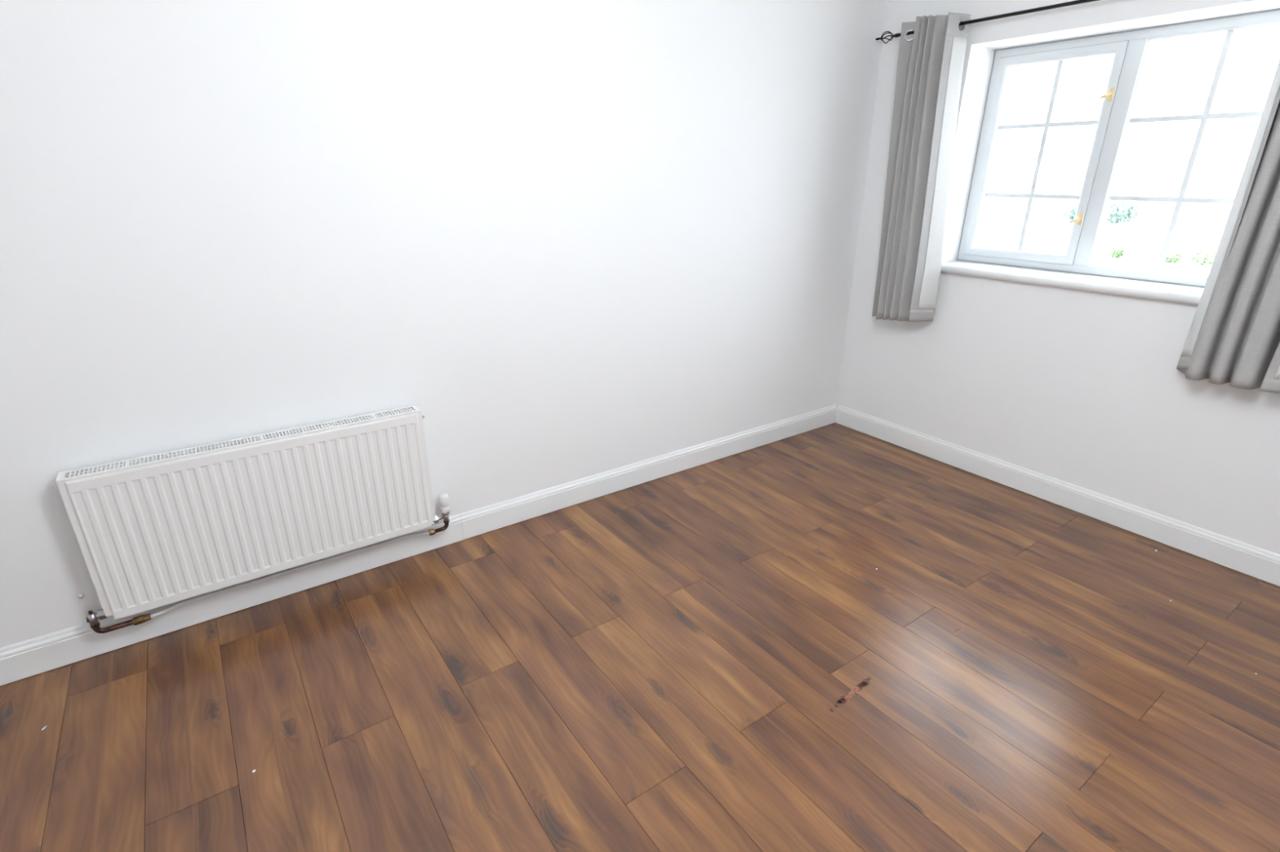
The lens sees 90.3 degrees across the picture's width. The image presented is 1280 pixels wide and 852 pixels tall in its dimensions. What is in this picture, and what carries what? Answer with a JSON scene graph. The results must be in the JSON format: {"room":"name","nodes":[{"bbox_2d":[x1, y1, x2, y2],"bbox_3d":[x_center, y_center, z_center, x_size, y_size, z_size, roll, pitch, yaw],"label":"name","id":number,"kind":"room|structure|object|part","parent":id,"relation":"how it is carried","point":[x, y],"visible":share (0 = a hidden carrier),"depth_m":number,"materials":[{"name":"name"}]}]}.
{"room":"empty bedroom","nodes":[
{"label":"empty bedroom","id":0,"kind":"room"},
{"bbox_2d":[0,0,888,648],"bbox_3d":[-0.691,-0.662,2.401,5.215,2.450,0.150,-14,26,-33],"label":"wall","id":1,"kind":"structure","parent":0,"point":[582,238],"depth_m":2.21,"materials":[{"name":"white paint"}]},
{"bbox_2d":[55,404,449,633],"bbox_3d":[-1.238,0.284,2.198,1.141,0.542,0.100,-14,26,-33],"label":"radiator","id":2,"kind":"object","parent":1,"relation":"attached to","point":[152,531],"visible":1,"depth_m":2.09,"materials":[{"name":"white metal"}]},
{"bbox_3d":[-1.650,0.359,1.901,0.020,0.460,0.068,-14,26,-33],"label":"panel","id":3,"kind":"part","parent":2,"relation":"part of","materials":[{"name":"white metal"}]},
{"bbox_2d":[55,404,422,484],"bbox_3d":[-1.239,0.041,2.086,1.024,0.008,0.071,-14,26,-33],"label":"grille","id":4,"kind":"object","parent":2,"relation":"attached to","point":[86,475],"depth_m":2.03,"materials":[{"name":"white metal"}]},
{"bbox_3d":[-1.258,0.257,2.199,0.983,0.468,0.012,-14,26,-33],"label":"panel","id":5,"kind":"part","parent":2,"relation":"part of","materials":[{"name":"white metal"}]},
{"bbox_3d":[-0.831,0.150,2.442,0.020,0.460,0.068,-14,26,-33],"label":"panel","id":6,"kind":"part","parent":2,"relation":"part of","materials":[{"name":"white metal"}]},
{"bbox_2d":[0,404,836,685],"bbox_3d":[-0.738,0.421,2.690,4.800,0.116,0.018,-14,26,-33],"label":"baseboard","id":7,"kind":"structure","parent":1,"relation":"attached to","point":[39,655],"depth_m":2.51,"materials":[{"name":"white paint"}]},
{"bbox_2d":[0,422,1279,851],"bbox_3d":[0.265,1.022,1.418,4.815,0.051,3.465,-14,26,-33],"label":"floor","id":8,"kind":"structure","parent":0,"point":[717,655],"depth_m":1.90,"materials":[{"name":"brown wood"}]},
{"bbox_2d":[836,0,1279,555],"bbox_3d":[2.359,-0.626,2.354,0.300,2.450,3.465,-14,26,-33],"label":"wall","id":9,"kind":"structure","parent":0,"point":[1086,389],"depth_m":2.87,"materials":[{"name":"white paint"}]},
{"bbox_2d":[875,0,1099,44],"bbox_3d":[1.826,-1.612,2.395,0.118,0.062,2.140,-14,26,-33],"label":"pole","id":10,"kind":"object","parent":9,"relation":"attached to","point":[1077,2],"visible":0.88,"depth_m":2.68,"materials":[{"name":"black metal"}]},
{"bbox_2d":[871,12,970,321],"bbox_3d":[1.358,-1.217,3.156,0.166,1.406,0.375,-12,25,-28],"label":"curtain","id":11,"kind":"object","parent":10,"relation":"hanging from","point":[930,66],"visible":0.98,"depth_m":3.10,"materials":[{"name":"grey fabric"}]},
{"bbox_2d":[1176,58,1279,393],"bbox_3d":[2.195,-0.792,2.077,0.119,1.387,0.392,-14,26,-33],"label":"curtain","id":12,"kind":"object","parent":10,"relation":"hanging from","point":[1233,337],"visible":1,"depth_m":2.23,"materials":[{"name":"grey fabric"}]},
{"bbox_2d":[835,404,1279,586],"bbox_3d":[2.229,0.445,2.674,0.017,0.116,3.450,-14,26,-33],"label":"baseboard","id":13,"kind":"structure","parent":9,"relation":"attached to","point":[1260,563],"depth_m":2.92,"materials":[{"name":"white paint"}]},
{"bbox_2d":[940,260,1204,305],"bbox_3d":[1.941,-0.660,2.882,0.279,0.038,1.268,-14,26,-33],"label":"window sill","id":14,"kind":"structure","parent":9,"relation":"attached to","point":[1189,295],"depth_m":2.77,"materials":[{"name":"white paint"}]},
{"bbox_2d":[956,8,1279,287],"bbox_3d":[2.043,-1.159,2.764,0.103,0.977,1.202,-14,26,-33],"label":"window","id":15,"kind":"structure","parent":9,"relation":"in","point":[1131,50],"depth_m":2.80,"materials":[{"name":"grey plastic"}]},
{"bbox_3d":[1.974,-0.932,2.886,0.028,0.026,0.039,-14,26,-33],"label":"lever","id":16,"kind":"part","parent":15,"relation":"part of","materials":[{"name":"gold metal"}]},
{"bbox_3d":[1.993,-0.936,2.882,0.005,0.052,0.018,-14,26,-33],"label":"plate","id":17,"kind":"part","parent":15,"relation":"part of","materials":[{"name":"gold metal"}]},
{"bbox_3d":[1.977,-1.400,2.701,0.028,0.026,0.039,-14,26,-33],"label":"lever","id":18,"kind":"part","parent":15,"relation":"part of","materials":[{"name":"gold metal"}]},
{"bbox_3d":[1.996,-1.405,2.697,0.005,0.052,0.018,-14,26,-33],"label":"plate","id":19,"kind":"part","parent":15,"relation":"part of","materials":[{"name":"gold metal"}]},
{"bbox_2d":[1088,20,1279,278],"bbox_3d":[2.221,-1.072,2.548,0.041,0.904,0.540,-14,26,-33],"label":"window pane","id":20,"kind":"object","parent":15,"relation":"attached to","point":[1126,119],"depth_m":2.62,"materials":[{"name":"clear glass"}]},
{"label":"outside","id":21,"kind":"structure","parent":0,"visible":0},
{"bbox_2d":[979,196,1232,275],"bbox_3d":[55.137,-20.214,63.375,159.600,0.001,280.000,-14,26,-33],"label":"ground","id":22,"kind":"structure","parent":21,"point":[1198,225],"depth_m":53.33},
{"bbox_2d":[1060,200,1145,226],"bbox_3d":[32.062,-14.532,44.567,4.426,3.024,4.495,-14,26,-33],"label":"tree","id":23,"kind":"object","parent":22,"relation":"on","point":[1123,212],"visible":0.43,"depth_m":43.21,"materials":[{"name":"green plant"}]},
{"bbox_2d":[1106,246,1127,257],"bbox_3d":[26.784,-9.739,35.755,0.826,0.708,0.786,4,22,10],"label":"shrub","id":24,"kind":"object","parent":22,"relation":"on","point":[1117,251],"visible":1,"depth_m":35.61,"materials":[{"name":"green plant"}]},
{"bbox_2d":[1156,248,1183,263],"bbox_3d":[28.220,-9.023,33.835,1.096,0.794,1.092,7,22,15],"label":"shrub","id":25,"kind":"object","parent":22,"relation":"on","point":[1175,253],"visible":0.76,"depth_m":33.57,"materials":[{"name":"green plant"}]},
{"bbox_2d":[1187,248,1217,265],"bbox_3d":[29.164,-8.701,32.836,1.290,0.919,1.304,-14,26,-33],"label":"shrub","id":26,"kind":"object","parent":22,"relation":"on","point":[1204,257],"visible":0.84,"depth_m":32.74,"materials":[{"name":"green plant"}]}
]}

